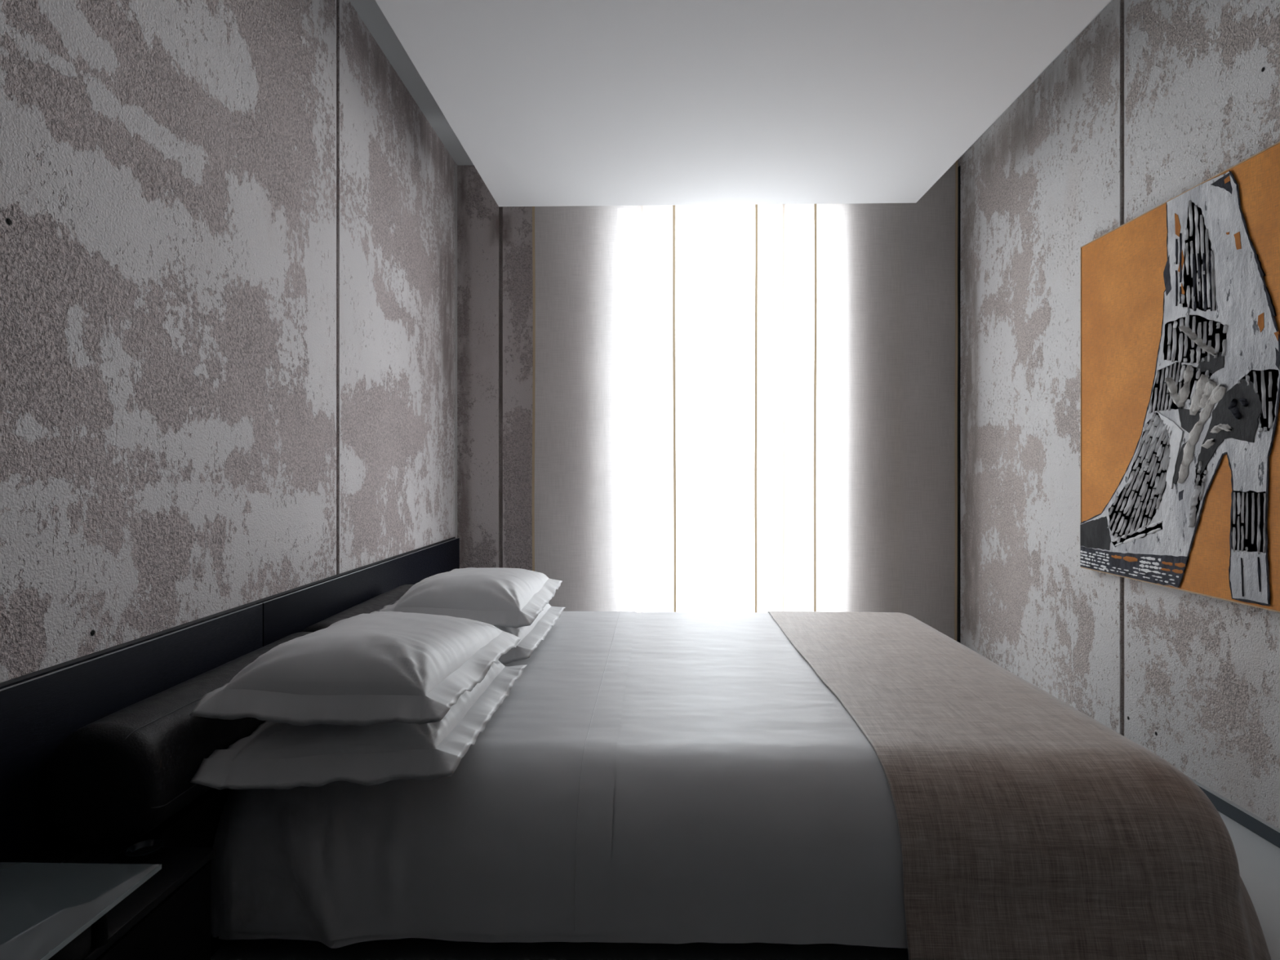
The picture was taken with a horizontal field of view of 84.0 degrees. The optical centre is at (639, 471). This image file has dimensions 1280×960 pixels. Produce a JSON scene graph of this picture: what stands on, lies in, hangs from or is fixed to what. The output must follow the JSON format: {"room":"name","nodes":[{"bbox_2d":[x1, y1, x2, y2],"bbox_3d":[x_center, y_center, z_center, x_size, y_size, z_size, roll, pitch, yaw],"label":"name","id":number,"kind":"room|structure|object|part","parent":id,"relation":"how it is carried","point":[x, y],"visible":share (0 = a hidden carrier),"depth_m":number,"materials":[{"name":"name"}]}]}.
{"room":"bedroom","nodes":[
{"label":"bedroom","id":0,"kind":"room"},
{"bbox_2d":[0,0,457,682],"bbox_3d":[-1.182,-0.435,1.994,0.120,2.950,4.330,0,0,1],"label":"wall","id":1,"kind":"structure","parent":0,"point":[227,227],"depth_m":1.85,"materials":[{"name":"paint"}]},
{"bbox_2d":[454,162,457,537],"bbox_3d":[-1.067,-0.704,4.112,0.006,2.168,0.054,0,0,1],"label":"trim","id":2,"kind":"structure","parent":1,"relation":"attached to","point":[455,162],"depth_m":4.11,"materials":[{"name":"grey paint"}]},
{"bbox_2d":[457,160,958,641],"bbox_3d":[0.384,-0.435,4.272,3.138,2.950,0.300,0,0,1],"label":"wall","id":3,"kind":"structure","parent":0,"point":[495,273],"depth_m":4.15,"materials":[{"name":"paint"}]},
{"bbox_2d":[375,0,1111,206],"bbox_3d":[0.261,-1.585,0.344,2.162,0.400,6.700,0,0,1],"label":"ceiling","id":4,"kind":"structure","parent":0,"point":[552,103],"depth_m":2.56,"materials":[{"name":"white paint"}]},
{"bbox_2d":[349,0,1112,165],"bbox_3d":[0.294,-1.850,0.608,3.138,0.120,7.630,0,0,1],"label":"cove","id":5,"kind":"object","parent":4,"relation":"attached to","point":[369,11],"depth_m":3.20,"materials":[{"name":"grey paint"}]},
{"bbox_2d":[532,204,675,612],"bbox_3d":[-0.205,-0.375,4.037,0.821,2.790,0.022,0,0,1],"label":"panel","id":6,"kind":"object","parent":5,"relation":"hanging from","point":[604,402],"visible":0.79,"depth_m":4.04,"materials":[{"name":"fabric"}]},
{"bbox_2d":[672,204,755,612],"bbox_3d":[0.418,-0.375,4.096,0.833,2.790,0.010,0,0,1],"label":"panel","id":7,"kind":"object","parent":5,"relation":"hanging from","point":[715,244],"visible":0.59,"depth_m":4.10,"materials":[{"name":"fabric"}]},
{"bbox_2d":[754,204,814,613],"bbox_3d":[1.066,-0.375,4.063,0.821,2.790,0.018,0,0,1],"label":"panel","id":8,"kind":"object","parent":5,"relation":"hanging from","point":[784,233],"visible":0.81,"depth_m":4.08,"materials":[{"name":"fabric"}]},
{"bbox_2d":[813,160,957,640],"bbox_3d":[1.397,-0.375,4.038,0.815,2.790,0.026,0,0,1],"label":"panel","id":9,"kind":"object","parent":5,"relation":"hanging from","point":[886,346],"visible":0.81,"depth_m":4.04,"materials":[{"name":"fabric"}]},
{"bbox_2d":[210,811,1279,959],"bbox_3d":[0.294,1.090,0.608,3.138,0.100,7.630,0,0,1],"label":"floor","id":10,"kind":"structure","parent":0,"point":[1258,859],"depth_m":1.55,"materials":[{"name":"plastic"}]},
{"bbox_2d":[0,846,214,959],"bbox_3d":[-0.939,0.827,0.746,0.362,0.426,1.165,0,0,1],"label":"nightstand","id":11,"kind":"object","parent":10,"relation":"on","point":[157,907],"visible":0.84,"depth_m":1.09,"materials":[{"name":"black paint"}]},
{"bbox_3d":[-0.941,0.618,0.650,0.359,0.008,0.934,0,0,1],"label":"glass","id":12,"kind":"part","parent":11,"relation":"part of","materials":[{"name":"grey glass"}]},
{"bbox_2d":[124,839,164,860],"bbox_3d":[-0.904,0.693,1.297,0.060,0.015,0.060,0,0,1],"label":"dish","id":13,"kind":"object","parent":11,"relation":"on","point":[144,850],"visible":1,"depth_m":1.30,"materials":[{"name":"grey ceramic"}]},
{"bbox_3d":[-0.804,0.856,1.022,0.010,0.268,0.584,0,0,1],"label":"drawer","id":14,"kind":"part","parent":11,"relation":"part of","materials":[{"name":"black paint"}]},
{"bbox_2d":[0,537,459,957],"bbox_3d":[-1.013,0.708,1.986,0.216,0.664,4.222,0,0,1],"label":"headboard","id":15,"kind":"object","parent":10,"relation":"on","point":[39,709],"visible":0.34,"depth_m":1.51,"materials":[{"name":"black wood"}]},
{"bbox_3d":[-1.129,0.701,0.967,0.024,0.638,2.178,0,0,1],"label":"panel","id":16,"kind":"part","parent":15,"relation":"part of","materials":[{"name":"black wood"}]},
{"bbox_2d":[44,631,312,845],"bbox_3d":[-0.983,0.582,1.704,0.227,0.227,0.818,0,0,1],"label":"bolster","id":17,"kind":"object","parent":15,"relation":"on","point":[122,774],"visible":0.58,"depth_m":1.31,"materials":[{"name":"black leather"}]},
{"bbox_2d":[301,584,413,632],"bbox_3d":[-0.962,0.582,2.582,0.227,0.227,0.823,0,0,1],"label":"bolster","id":18,"kind":"object","parent":15,"relation":"on","point":[378,602],"visible":0.24,"depth_m":2.48,"materials":[{"name":"black leather"}]},
{"bbox_3d":[-1.077,0.701,3.080,0.024,0.638,2.038,0,0,1],"label":"panel","id":19,"kind":"part","parent":15,"relation":"part of","materials":[{"name":"black wood"}]},
{"bbox_2d":[695,942,848,945],"bbox_3d":[0.189,0.856,2.424,2.110,0.368,1.795,0,0,1],"label":"bed","id":20,"kind":"object","parent":10,"relation":"on","point":[695,942],"visible":0.02,"depth_m":1.56,"materials":[{"name":"black paint"}]},
{"bbox_2d":[210,611,907,948],"bbox_3d":[0.179,0.846,2.411,2.262,0.414,1.959,0,0,1],"label":"sheet","id":21,"kind":"object","parent":20,"relation":"on","point":[644,777],"visible":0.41,"depth_m":1.51,"materials":[{"name":"white fabric"}]},
{"bbox_2d":[189,660,527,789],"bbox_3d":[-0.610,0.558,1.769,0.527,0.133,0.799,0,0,1],"label":"pillow","id":22,"kind":"object","parent":21,"relation":"on","point":[275,755],"visible":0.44,"depth_m":1.43,"materials":[{"name":"white fabric"}]},
{"bbox_2d":[189,611,520,726],"bbox_3d":[-0.621,0.432,1.772,0.521,0.152,0.785,0,0,2],"label":"pillow","id":23,"kind":"object","parent":22,"relation":"on","point":[375,667],"visible":1,"depth_m":1.45,"materials":[{"name":"white fabric"}]},
{"bbox_2d":[495,603,564,664],"bbox_3d":[-0.591,0.562,2.658,0.528,0.138,0.792,0,0,2],"label":"pillow","id":24,"kind":"object","parent":21,"relation":"on","point":[531,637],"visible":0.23,"depth_m":2.44,"materials":[{"name":"white fabric"}]},
{"bbox_2d":[377,567,562,628],"bbox_3d":[-0.593,0.429,2.660,0.524,0.145,0.792,0,0,1],"label":"pillow","id":25,"kind":"object","parent":24,"relation":"on","point":[512,597],"visible":0.95,"depth_m":2.34,"materials":[{"name":"white fabric"}]},
{"bbox_2d":[767,611,1271,959],"bbox_3d":[0.962,0.836,2.412,0.804,0.401,2.038,0,0,1],"label":"throw blanket","id":26,"kind":"object","parent":21,"relation":"on","point":[1031,828],"visible":0.98,"depth_m":1.50,"materials":[{"name":"brown fabric"}]},
{"bbox_2d":[958,0,1279,828],"bbox_3d":[1.836,-0.435,1.921,0.120,2.950,4.330,0,0,1],"label":"wall","id":27,"kind":"structure","parent":0,"point":[1153,100],"depth_m":2.85,"materials":[{"name":"paint"}]},
{"bbox_2d":[957,165,960,643],"bbox_3d":[1.834,-0.362,4.071,0.025,2.764,0.029,0,0,1],"label":"trim","id":28,"kind":"structure","parent":27,"relation":"attached to","point":[959,166],"depth_m":4.06,"materials":[{"name":"black metal"}]},
{"bbox_2d":[1080,141,1279,613],"bbox_3d":[1.751,-0.257,2.184,0.057,1.281,1.320,0,0,1],"label":"painting","id":29,"kind":"object","parent":27,"relation":"attached to","point":[1180,300],"visible":1,"depth_m":2.26,"materials":[{"name":"orange fabric"}]},
{"bbox_2d":[1187,776,1279,848],"bbox_3d":[1.770,1.018,1.921,0.012,0.043,4.328,0,0,1],"label":"baseboard","id":30,"kind":"structure","parent":27,"relation":"attached to","point":[1257,827],"depth_m":2.08,"materials":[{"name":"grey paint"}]}
]}

